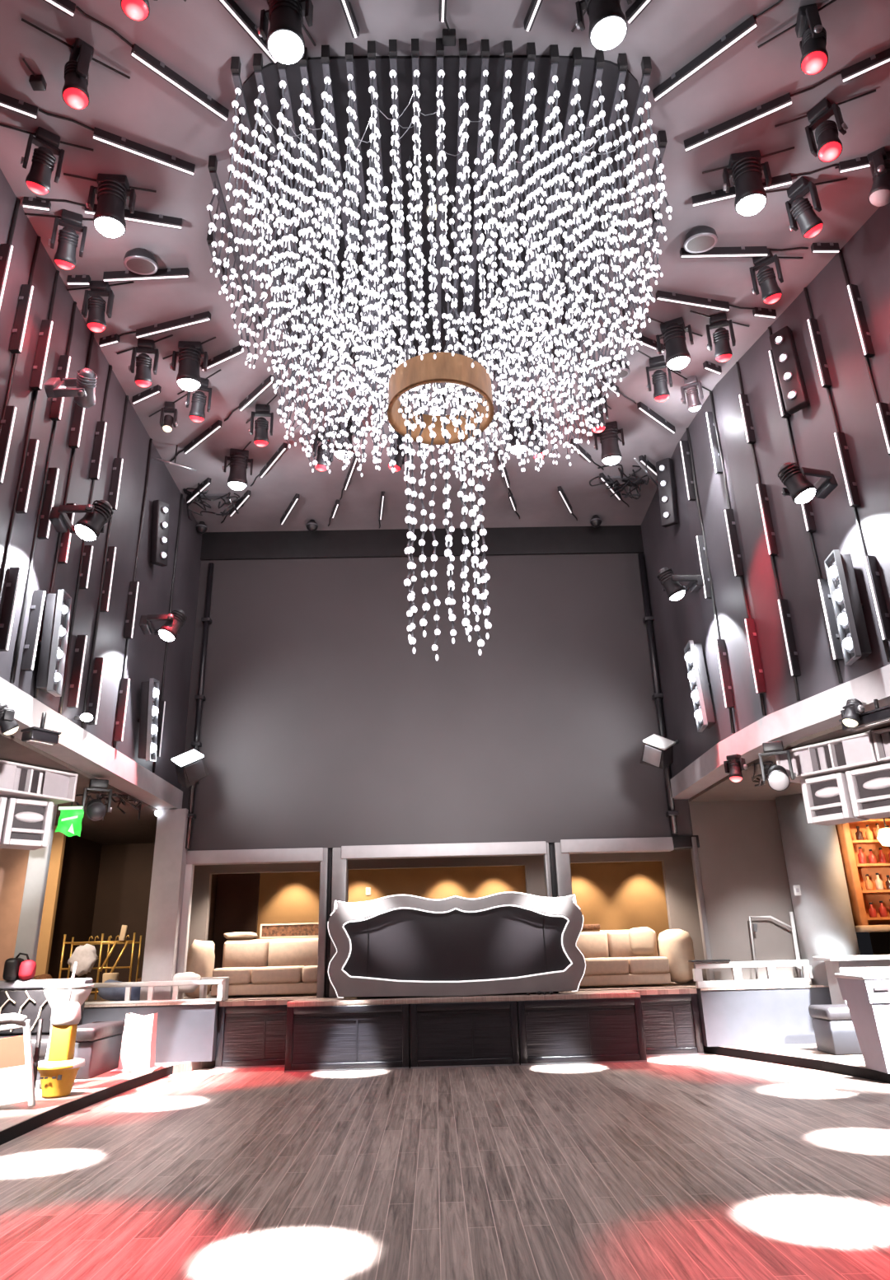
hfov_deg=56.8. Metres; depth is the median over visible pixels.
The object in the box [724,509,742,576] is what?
light bar
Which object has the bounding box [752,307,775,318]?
light bar
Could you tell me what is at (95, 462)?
light bar
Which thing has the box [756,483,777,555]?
light bar
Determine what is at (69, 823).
sign
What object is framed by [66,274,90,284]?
light bar
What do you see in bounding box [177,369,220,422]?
spotlight
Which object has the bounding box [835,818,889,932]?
display shelf
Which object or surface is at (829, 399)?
cable
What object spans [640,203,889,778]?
wall
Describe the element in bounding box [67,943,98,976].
wrap
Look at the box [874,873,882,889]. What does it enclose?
bottle
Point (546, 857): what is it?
trim
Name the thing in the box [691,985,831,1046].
wall
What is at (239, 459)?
spotlight
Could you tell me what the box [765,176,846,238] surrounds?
spotlight
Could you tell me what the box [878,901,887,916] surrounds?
bottle
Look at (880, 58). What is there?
light bar
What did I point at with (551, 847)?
trim
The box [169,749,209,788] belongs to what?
speaker
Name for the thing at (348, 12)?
light bar
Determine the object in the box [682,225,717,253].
ceiling speaker
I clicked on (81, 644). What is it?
light bar
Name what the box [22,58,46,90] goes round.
ceiling box
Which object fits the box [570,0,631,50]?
spotlight
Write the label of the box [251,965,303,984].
seat cushion
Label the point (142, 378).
spotlight
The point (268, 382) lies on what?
light bar
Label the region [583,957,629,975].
seat cushion
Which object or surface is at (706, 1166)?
floor
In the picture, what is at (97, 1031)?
seat cushion
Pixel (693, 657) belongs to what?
light
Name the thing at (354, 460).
light bar
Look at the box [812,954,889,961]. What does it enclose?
countertop
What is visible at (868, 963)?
table
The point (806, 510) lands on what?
light bar
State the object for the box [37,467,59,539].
light bar
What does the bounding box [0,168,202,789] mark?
wall
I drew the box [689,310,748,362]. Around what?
spotlight
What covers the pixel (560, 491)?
light bar
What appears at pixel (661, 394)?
spotlight
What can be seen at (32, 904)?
wall
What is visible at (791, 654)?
light bar
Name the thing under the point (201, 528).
dome
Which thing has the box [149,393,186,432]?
spotlight
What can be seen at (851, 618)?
light
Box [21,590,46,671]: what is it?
light bar
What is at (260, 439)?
spotlight
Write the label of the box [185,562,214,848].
pipe
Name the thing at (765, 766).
cable tangle
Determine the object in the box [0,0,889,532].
ceiling
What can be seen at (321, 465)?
spotlight
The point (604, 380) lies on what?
light bar
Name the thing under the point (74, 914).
wall
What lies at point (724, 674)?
light bar
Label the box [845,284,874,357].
light bar
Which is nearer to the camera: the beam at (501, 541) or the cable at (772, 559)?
the cable at (772, 559)
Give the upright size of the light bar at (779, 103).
0.110 m
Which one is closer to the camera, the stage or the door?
the stage
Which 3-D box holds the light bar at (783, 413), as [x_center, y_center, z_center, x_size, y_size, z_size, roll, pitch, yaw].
[4.318,-3.318,10.656,0.110,1.019,0.075,5,-21,-16]
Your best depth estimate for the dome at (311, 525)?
15.56 m
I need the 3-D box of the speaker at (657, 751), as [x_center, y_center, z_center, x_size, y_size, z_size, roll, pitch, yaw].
[3.606,1.825,13.656,0.420,0.430,0.700,19,24,38]
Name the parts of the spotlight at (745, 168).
knob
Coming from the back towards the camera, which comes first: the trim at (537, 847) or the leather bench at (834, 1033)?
the trim at (537, 847)
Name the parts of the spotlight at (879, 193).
knob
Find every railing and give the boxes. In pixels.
[84,979,223,1004]
[691,959,812,988]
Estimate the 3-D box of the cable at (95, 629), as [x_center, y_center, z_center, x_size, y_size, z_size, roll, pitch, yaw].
[-4.580,-1.235,11.153,0.057,4.985,0.061,-1,-21,-1]
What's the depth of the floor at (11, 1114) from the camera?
9.86 m
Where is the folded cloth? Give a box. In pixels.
[581,924,600,929]
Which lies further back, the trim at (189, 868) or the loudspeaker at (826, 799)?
the trim at (189, 868)
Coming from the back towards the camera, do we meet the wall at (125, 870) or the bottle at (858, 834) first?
the wall at (125, 870)
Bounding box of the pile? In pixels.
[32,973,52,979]
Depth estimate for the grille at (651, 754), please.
13.41 m
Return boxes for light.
[36,588,71,696]
[137,677,159,761]
[149,499,169,566]
[327,921,343,998]
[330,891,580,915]
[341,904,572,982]
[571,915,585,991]
[655,457,677,527]
[683,640,714,732]
[768,326,809,414]
[823,549,871,665]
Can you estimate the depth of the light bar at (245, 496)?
14.84 m
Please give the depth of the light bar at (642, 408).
12.75 m
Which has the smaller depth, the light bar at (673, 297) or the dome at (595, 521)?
the light bar at (673, 297)
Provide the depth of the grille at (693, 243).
9.45 m
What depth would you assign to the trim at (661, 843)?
14.03 m
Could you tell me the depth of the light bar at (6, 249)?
8.42 m
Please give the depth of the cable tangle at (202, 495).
14.67 m
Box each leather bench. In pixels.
[74,1020,125,1079]
[808,1004,861,1055]
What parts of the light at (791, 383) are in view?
bulb, bulb, bulb, bulb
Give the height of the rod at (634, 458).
0.368 m
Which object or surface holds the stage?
on the floor at (706, 1166)
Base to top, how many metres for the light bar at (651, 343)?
0.110 m
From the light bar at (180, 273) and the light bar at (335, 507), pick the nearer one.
the light bar at (180, 273)
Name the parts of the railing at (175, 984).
post, post, rail, rail, post, post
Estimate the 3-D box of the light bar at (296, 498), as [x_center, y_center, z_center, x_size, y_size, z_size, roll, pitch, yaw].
[-2.858,-2.398,15.152,0.075,0.110,1.027,8,-23,-25]
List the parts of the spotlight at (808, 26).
knob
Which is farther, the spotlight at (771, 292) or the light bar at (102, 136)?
the spotlight at (771, 292)
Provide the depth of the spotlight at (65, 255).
8.95 m
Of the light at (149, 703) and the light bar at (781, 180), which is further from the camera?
the light at (149, 703)
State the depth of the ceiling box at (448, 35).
7.35 m
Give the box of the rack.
[58,932,141,999]
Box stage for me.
[214,987,704,1072]
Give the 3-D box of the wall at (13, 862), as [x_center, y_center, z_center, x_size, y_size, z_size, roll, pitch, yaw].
[-8.606,5.032,13.920,2.950,3.800,0.200,-1,-21,-1]
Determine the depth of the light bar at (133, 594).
11.88 m
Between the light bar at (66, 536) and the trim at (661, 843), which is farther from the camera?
the trim at (661, 843)
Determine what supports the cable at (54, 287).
attached to the wall at (146, 653)
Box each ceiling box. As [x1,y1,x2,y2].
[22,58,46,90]
[442,18,455,46]
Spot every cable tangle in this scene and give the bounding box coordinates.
[74,791,141,820]
[182,482,243,520]
[588,464,649,499]
[750,761,776,786]
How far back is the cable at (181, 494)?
13.96 m
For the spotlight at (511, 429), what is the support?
hanging from the ceiling at (198, 40)
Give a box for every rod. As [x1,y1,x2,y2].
[153,444,196,471]
[633,454,657,486]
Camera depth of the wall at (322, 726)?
14.77 m
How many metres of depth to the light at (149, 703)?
12.17 m
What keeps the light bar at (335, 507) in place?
attached to the ceiling at (198, 40)
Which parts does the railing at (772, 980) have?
post, post, rail, rail, post, post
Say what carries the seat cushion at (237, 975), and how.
on the sofa at (282, 965)
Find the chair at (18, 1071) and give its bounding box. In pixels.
[0,1013,43,1106]
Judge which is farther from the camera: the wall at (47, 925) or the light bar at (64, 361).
the wall at (47, 925)
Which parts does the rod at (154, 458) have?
rod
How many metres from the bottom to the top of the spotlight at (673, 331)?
0.657 m
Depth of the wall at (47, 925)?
14.62 m
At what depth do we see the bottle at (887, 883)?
13.50 m
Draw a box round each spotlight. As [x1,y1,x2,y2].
[0,123,93,194]
[0,703,18,734]
[21,18,130,109]
[24,209,93,269]
[43,368,97,407]
[48,499,113,541]
[63,172,156,238]
[66,280,133,331]
[81,778,112,821]
[116,334,172,387]
[120,0,186,21]
[139,609,186,641]
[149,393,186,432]
[162,336,215,391]
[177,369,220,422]
[222,441,252,490]
[245,394,277,446]
[256,0,316,65]
[311,425,333,471]
[327,415,357,459]
[387,431,406,471]
[500,400,532,454]
[526,407,544,459]
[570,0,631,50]
[583,383,611,432]
[593,420,624,465]
[635,349,680,401]
[646,316,702,369]
[656,567,703,600]
[670,369,710,411]
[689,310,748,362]
[701,146,794,215]
[723,753,747,782]
[744,247,803,303]
[756,0,836,74]
[757,740,795,791]
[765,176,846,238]
[774,89,875,162]
[776,462,837,503]
[834,146,889,206]
[840,698,864,727]
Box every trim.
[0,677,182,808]
[177,864,194,999]
[186,847,322,865]
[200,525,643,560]
[316,847,327,997]
[324,848,332,997]
[328,847,347,997]
[341,840,546,859]
[543,842,551,896]
[548,842,557,896]
[553,842,579,990]
[560,836,673,854]
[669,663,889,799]
[672,835,699,850]
[690,836,714,981]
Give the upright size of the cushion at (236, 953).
0.480 m
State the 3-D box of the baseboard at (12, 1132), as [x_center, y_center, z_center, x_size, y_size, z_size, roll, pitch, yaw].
[-3.989,2.840,2.889,0.272,0.114,19.500,-1,-21,-1]
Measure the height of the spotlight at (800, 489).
0.517 m
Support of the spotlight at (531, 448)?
hanging from the ceiling at (198, 40)
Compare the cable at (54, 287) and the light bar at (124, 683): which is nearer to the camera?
the cable at (54, 287)
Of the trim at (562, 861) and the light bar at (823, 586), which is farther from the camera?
the trim at (562, 861)
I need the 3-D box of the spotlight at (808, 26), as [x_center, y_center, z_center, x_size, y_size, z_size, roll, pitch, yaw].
[3.234,-5.262,7.188,0.311,0.653,0.889,14,-25,-35]
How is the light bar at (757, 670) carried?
attached to the wall at (866, 255)
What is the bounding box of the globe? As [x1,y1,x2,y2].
[876,817,889,846]
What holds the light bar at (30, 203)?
attached to the ceiling at (198, 40)
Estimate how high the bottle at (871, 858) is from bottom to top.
0.230 m
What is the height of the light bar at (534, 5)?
0.110 m
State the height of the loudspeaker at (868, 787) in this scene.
0.540 m
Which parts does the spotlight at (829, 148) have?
knob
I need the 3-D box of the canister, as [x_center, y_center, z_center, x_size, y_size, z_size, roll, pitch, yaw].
[-5.644,5.833,13.869,0.260,0.420,0.260,-1,-21,-1]
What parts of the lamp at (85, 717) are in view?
stem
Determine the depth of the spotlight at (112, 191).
8.55 m
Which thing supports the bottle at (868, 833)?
on the display shelf
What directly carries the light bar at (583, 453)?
attached to the ceiling at (198, 40)
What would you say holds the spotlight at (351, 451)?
hanging from the ceiling at (198, 40)
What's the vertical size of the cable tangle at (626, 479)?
0.386 m
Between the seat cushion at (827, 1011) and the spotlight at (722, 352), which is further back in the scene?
the seat cushion at (827, 1011)
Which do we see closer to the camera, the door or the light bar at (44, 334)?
the light bar at (44, 334)
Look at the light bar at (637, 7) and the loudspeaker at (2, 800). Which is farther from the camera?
the loudspeaker at (2, 800)
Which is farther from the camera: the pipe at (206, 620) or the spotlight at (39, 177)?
the pipe at (206, 620)
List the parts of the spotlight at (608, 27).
knob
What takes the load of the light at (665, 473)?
attached to the wall at (866, 255)
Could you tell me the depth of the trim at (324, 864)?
13.54 m
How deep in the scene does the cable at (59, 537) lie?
9.91 m
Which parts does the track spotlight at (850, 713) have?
knob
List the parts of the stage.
panel, panel, panel, panel, panel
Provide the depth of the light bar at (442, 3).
7.12 m
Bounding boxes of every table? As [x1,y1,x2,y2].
[0,977,92,1080]
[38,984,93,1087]
[812,954,889,1004]
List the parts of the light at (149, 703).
bulb, bulb, bulb, bulb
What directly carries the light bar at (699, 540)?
attached to the wall at (866, 255)
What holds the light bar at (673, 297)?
attached to the ceiling at (198, 40)
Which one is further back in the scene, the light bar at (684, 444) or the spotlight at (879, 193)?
the light bar at (684, 444)
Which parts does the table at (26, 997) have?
seat, backrest, rail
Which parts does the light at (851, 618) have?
bulb, bulb, bulb, bulb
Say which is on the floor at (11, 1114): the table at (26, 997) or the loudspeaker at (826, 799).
the table at (26, 997)
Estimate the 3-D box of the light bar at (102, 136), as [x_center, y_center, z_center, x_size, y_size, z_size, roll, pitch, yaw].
[-3.266,-4.981,8.253,1.470,0.110,0.075,9,-23,-25]
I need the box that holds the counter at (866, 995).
[834,971,889,1073]
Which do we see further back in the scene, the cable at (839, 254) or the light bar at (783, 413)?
the light bar at (783, 413)
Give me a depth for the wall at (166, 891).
13.40 m
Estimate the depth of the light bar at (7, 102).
7.86 m
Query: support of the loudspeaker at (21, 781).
hanging from the ceiling at (116, 828)
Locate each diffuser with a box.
[26,740,52,746]
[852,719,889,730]
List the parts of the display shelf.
panel, panel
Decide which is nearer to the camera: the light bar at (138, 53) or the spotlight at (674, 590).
the light bar at (138, 53)
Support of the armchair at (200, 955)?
on the floor at (672, 985)
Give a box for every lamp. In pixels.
[74,713,93,721]
[154,809,161,816]
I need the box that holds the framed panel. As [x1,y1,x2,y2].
[259,922,318,938]
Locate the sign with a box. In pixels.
[55,801,84,836]
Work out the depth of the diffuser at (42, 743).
8.25 m
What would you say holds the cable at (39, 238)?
attached to the wall at (146, 653)
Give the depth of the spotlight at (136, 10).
6.56 m
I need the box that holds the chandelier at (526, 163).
[206,37,672,660]
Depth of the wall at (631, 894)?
17.66 m
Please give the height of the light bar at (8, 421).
0.896 m
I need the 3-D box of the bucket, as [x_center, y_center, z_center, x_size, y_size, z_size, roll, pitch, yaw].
[-4.525,4.606,9.806,0.550,1.442,0.598,-1,-21,-1]
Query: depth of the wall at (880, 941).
18.48 m
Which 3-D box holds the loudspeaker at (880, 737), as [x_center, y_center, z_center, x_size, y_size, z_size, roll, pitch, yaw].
[5.532,1.078,9.307,0.500,0.420,1.142,12,-25,-33]
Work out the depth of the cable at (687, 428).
12.37 m
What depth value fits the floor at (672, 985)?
13.97 m
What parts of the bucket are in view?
mop handle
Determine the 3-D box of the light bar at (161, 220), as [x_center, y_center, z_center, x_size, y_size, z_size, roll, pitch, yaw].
[-3.668,-4.681,9.024,1.504,0.110,0.075,3,-21,-13]
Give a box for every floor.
[0,1052,889,1279]
[0,1059,215,1131]
[41,981,696,1035]
[718,1043,873,1069]
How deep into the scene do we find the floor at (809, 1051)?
11.58 m
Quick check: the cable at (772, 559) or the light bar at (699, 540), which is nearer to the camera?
the cable at (772, 559)
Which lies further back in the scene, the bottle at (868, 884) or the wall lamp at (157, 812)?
the wall lamp at (157, 812)
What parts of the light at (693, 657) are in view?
bulb, bulb, bulb, bulb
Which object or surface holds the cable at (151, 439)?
attached to the wall at (146, 653)
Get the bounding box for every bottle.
[854,826,863,840]
[857,846,865,863]
[864,824,873,840]
[864,873,873,890]
[867,849,876,863]
[868,901,876,917]
[874,822,879,839]
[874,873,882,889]
[877,847,886,863]
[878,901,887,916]
[884,874,889,889]
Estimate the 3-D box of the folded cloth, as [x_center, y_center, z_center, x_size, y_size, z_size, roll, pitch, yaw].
[2.555,5.231,15.000,0.520,0.100,0.200,-1,-21,-1]
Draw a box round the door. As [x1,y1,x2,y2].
[210,873,260,990]
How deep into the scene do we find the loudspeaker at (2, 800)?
10.07 m
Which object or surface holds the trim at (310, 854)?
attached to the wall at (322, 726)
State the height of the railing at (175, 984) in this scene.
0.310 m
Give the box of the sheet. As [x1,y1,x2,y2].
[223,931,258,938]
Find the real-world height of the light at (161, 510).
1.055 m
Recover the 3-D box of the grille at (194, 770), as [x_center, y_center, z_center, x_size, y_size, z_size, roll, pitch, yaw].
[-4.011,2.114,13.229,0.300,0.290,0.020,-23,23,-35]
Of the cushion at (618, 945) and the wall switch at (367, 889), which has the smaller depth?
the cushion at (618, 945)
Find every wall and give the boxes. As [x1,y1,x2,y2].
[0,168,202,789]
[0,848,29,980]
[6,803,57,1036]
[34,825,65,976]
[47,835,102,979]
[82,1001,219,1062]
[86,843,217,994]
[139,808,188,1000]
[180,553,803,981]
[183,849,706,996]
[207,873,217,941]
[256,861,668,940]
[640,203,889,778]
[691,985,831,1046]
[775,794,859,985]
[868,931,889,954]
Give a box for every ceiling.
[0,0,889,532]
[0,728,158,844]
[688,722,889,818]
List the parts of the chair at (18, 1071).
coral panel, white panel, leg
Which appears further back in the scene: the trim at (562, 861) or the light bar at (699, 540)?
the trim at (562, 861)
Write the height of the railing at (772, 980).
0.370 m
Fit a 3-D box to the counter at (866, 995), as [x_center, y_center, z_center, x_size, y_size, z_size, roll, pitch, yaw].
[5.442,4.647,10.052,0.860,1.070,0.780,-1,-21,-1]
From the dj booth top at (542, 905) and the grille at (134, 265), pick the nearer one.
the grille at (134, 265)
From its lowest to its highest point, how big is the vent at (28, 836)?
0.071 m
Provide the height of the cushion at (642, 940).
0.471 m
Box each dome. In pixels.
[195,521,208,533]
[305,519,317,532]
[588,514,602,527]
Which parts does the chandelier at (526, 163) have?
suspension rod, suspension rod, ceiling plate, suspension rod, suspension rod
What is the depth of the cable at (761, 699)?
11.71 m
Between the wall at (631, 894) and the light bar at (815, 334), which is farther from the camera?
the wall at (631, 894)
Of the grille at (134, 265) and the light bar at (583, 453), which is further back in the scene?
the light bar at (583, 453)
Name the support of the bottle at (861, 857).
on the display shelf
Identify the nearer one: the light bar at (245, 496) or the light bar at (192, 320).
the light bar at (192, 320)
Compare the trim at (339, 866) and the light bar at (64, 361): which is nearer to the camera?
the light bar at (64, 361)
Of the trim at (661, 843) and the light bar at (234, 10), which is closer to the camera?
the light bar at (234, 10)
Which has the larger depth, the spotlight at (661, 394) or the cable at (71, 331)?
the spotlight at (661, 394)
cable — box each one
[0,236,41,433]
[0,270,59,601]
[7,198,20,245]
[9,301,76,683]
[32,331,93,698]
[58,364,112,714]
[81,395,128,728]
[112,438,152,747]
[152,493,182,772]
[686,427,734,733]
[709,391,765,715]
[735,361,799,700]
[766,326,842,683]
[803,287,889,663]
[837,249,889,457]
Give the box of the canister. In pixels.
[101,972,119,1000]
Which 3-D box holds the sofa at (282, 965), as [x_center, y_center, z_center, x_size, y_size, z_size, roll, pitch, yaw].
[-3.026,5.665,14.329,1.800,0.890,0.980,-1,-21,-1]
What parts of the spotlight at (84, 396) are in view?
knob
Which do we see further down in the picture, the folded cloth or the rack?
the rack
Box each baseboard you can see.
[0,1065,172,1144]
[702,1045,889,1083]
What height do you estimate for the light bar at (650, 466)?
0.110 m
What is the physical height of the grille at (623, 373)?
0.078 m
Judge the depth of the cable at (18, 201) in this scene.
8.75 m
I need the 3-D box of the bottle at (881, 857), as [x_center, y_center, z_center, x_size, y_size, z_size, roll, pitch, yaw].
[7.252,3.580,13.682,0.110,0.250,0.107,-1,-21,-1]
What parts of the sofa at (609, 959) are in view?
rail, armrest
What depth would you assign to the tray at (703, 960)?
12.96 m
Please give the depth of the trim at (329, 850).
13.65 m
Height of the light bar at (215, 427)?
0.110 m
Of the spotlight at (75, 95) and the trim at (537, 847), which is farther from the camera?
the trim at (537, 847)
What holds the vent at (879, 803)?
attached to the loudspeaker at (868, 787)
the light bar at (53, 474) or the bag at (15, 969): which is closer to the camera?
the light bar at (53, 474)
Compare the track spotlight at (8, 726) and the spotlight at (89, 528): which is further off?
the spotlight at (89, 528)
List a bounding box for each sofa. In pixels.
[210,937,317,995]
[575,929,694,985]
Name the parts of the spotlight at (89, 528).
knob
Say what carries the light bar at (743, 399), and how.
attached to the wall at (866, 255)
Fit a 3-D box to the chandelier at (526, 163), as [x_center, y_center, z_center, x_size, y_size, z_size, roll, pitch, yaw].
[-0.072,-2.265,8.690,5.110,5.042,4.580,-1,-21,-1]
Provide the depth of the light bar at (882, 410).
8.85 m
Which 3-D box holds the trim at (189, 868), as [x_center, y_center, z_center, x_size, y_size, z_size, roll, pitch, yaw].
[-4.280,4.681,13.572,0.120,2.340,0.140,-1,-21,-1]
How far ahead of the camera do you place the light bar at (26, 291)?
8.78 m
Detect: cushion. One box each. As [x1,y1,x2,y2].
[75,1020,125,1041]
[212,967,254,985]
[222,939,269,967]
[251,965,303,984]
[267,938,317,966]
[301,965,317,982]
[575,931,608,957]
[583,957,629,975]
[606,929,658,957]
[625,956,668,973]
[628,926,655,955]
[808,1004,851,1020]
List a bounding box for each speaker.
[123,247,158,275]
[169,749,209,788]
[602,359,630,380]
[639,733,678,769]
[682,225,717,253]
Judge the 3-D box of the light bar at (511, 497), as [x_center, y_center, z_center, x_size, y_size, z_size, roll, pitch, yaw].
[1.298,-2.450,15.303,0.075,0.110,0.999,-7,-21,13]
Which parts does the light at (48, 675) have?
bulb, bulb, bulb, bulb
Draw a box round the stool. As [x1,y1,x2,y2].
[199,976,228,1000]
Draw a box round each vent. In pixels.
[9,832,40,840]
[814,807,842,816]
[861,799,889,809]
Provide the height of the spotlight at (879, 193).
0.587 m
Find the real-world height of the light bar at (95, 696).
0.888 m
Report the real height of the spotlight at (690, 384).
0.513 m
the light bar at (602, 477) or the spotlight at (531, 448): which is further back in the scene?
the light bar at (602, 477)
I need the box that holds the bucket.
[37,962,85,1097]
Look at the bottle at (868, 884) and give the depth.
13.48 m
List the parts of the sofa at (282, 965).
rail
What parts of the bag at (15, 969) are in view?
handle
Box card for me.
[118,924,127,941]
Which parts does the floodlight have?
stem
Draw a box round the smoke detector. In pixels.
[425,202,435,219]
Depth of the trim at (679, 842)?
14.06 m
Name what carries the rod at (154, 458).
hanging from the ceiling at (198, 40)
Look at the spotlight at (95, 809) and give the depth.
11.19 m
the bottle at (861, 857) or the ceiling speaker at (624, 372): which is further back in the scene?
the bottle at (861, 857)
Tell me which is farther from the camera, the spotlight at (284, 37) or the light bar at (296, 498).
the light bar at (296, 498)
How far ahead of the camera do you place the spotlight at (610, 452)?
12.84 m
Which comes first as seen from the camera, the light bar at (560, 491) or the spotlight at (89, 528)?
the spotlight at (89, 528)
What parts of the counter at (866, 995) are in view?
lid, handle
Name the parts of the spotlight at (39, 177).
knob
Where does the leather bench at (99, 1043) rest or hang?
on the floor at (11, 1114)
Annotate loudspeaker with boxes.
[0,759,78,804]
[0,796,7,840]
[0,798,53,850]
[775,731,887,783]
[799,772,868,825]
[845,762,889,819]
[870,726,889,763]
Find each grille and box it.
[126,258,154,273]
[184,760,205,783]
[605,369,627,378]
[642,744,661,766]
[686,235,714,252]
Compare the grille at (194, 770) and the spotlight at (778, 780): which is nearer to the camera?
the spotlight at (778, 780)
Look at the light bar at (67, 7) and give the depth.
7.03 m
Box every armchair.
[98,979,140,1001]
[185,939,214,998]
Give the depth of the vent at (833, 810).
10.08 m
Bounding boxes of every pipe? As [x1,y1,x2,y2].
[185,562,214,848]
[637,552,677,834]
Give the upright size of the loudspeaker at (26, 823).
0.560 m
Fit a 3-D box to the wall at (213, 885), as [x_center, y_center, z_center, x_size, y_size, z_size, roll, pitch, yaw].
[-4.830,5.489,15.398,0.060,3.800,4.000,-1,-21,-1]
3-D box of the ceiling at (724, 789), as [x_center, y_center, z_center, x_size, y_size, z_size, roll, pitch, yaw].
[7.011,2.256,13.237,5.550,0.150,13.800,-1,-21,-1]
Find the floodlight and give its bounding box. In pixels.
[20,712,61,746]
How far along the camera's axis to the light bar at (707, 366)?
11.68 m
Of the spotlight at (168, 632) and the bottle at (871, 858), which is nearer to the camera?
the spotlight at (168, 632)
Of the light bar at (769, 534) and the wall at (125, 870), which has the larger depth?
the wall at (125, 870)
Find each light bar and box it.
[0,93,37,119]
[0,243,13,308]
[0,406,17,484]
[0,567,22,651]
[9,284,33,353]
[15,439,38,513]
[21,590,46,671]
[22,196,51,211]
[29,319,53,390]
[36,196,182,228]
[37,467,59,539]
[38,108,195,176]
[43,0,75,17]
[49,355,70,420]
[57,503,75,564]
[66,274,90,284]
[67,635,87,708]
[68,403,84,448]
[75,5,228,121]
[79,545,93,588]
[86,657,104,724]
[88,420,107,480]
[98,333,120,346]
[99,546,116,611]
[102,267,189,281]
[108,457,123,509]
[113,678,130,742]
[117,311,210,338]
[123,581,139,639]
[131,384,161,404]
[156,700,165,756]
[169,420,222,461]
[186,477,211,502]
[199,345,242,370]
[217,0,276,63]
[220,490,250,523]
[224,374,274,421]
[250,442,286,486]
[280,493,298,524]
[327,499,339,526]
[339,0,359,37]
[339,453,358,499]
[378,490,384,528]
[439,0,446,22]
[496,448,512,495]
[508,492,519,518]
[523,0,542,31]
[557,485,577,520]
[569,438,602,470]
[597,373,636,404]
[598,472,628,507]
[623,329,665,352]
[625,0,652,23]
[636,401,675,433]
[638,455,656,476]
[652,0,783,101]
[655,290,754,311]
[679,246,808,257]
[679,440,696,500]
[683,70,843,151]
[691,163,838,207]
[696,535,711,598]
[702,360,721,373]
[705,411,722,474]
[714,639,733,708]
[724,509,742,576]
[738,393,755,444]
[743,618,765,693]
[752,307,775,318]
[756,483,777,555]
[767,349,790,418]
[776,598,800,677]
[800,475,816,532]
[806,317,831,387]
[810,242,839,252]
[817,578,843,660]
[832,431,859,507]
[837,150,889,173]
[840,47,889,83]
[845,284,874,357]
[863,555,889,641]
[875,401,889,454]
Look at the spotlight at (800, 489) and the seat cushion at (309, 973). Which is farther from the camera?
the seat cushion at (309, 973)
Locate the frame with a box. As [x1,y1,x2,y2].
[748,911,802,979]
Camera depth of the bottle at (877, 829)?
13.81 m
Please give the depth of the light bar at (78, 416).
10.14 m
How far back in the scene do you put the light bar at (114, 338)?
10.87 m
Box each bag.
[2,952,36,981]
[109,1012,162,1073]
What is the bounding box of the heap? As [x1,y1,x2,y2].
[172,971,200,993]
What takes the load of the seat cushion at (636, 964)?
on the sofa at (609, 959)
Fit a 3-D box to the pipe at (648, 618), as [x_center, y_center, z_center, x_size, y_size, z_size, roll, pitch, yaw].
[3.844,0.826,14.970,0.180,5.300,0.170,-1,-21,-1]
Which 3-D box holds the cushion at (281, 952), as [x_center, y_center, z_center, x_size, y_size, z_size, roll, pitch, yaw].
[-2.633,5.575,14.645,0.984,0.480,0.260,-1,-21,-1]
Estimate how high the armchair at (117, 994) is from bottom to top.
0.376 m
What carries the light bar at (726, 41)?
attached to the ceiling at (198, 40)
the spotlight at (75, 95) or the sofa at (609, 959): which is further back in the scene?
the sofa at (609, 959)
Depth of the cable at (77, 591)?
10.18 m
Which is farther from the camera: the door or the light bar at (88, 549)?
the door
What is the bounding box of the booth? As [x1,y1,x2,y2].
[327,891,585,999]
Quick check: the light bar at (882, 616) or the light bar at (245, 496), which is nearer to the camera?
the light bar at (882, 616)
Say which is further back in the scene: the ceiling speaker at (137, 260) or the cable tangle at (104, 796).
the cable tangle at (104, 796)
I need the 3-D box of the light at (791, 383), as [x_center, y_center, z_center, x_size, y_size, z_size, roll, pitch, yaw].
[4.360,-3.407,10.385,0.313,1.203,0.301,-1,-21,-1]
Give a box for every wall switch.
[365,887,370,895]
[792,885,800,895]
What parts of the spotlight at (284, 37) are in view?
knob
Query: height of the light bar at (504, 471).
0.110 m
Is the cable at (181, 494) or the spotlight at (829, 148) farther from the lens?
the cable at (181, 494)
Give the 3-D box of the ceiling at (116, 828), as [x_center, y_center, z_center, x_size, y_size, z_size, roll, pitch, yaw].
[-7.463,0.381,7.243,5.350,0.150,26.000,-1,-21,-1]
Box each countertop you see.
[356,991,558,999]
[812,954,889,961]

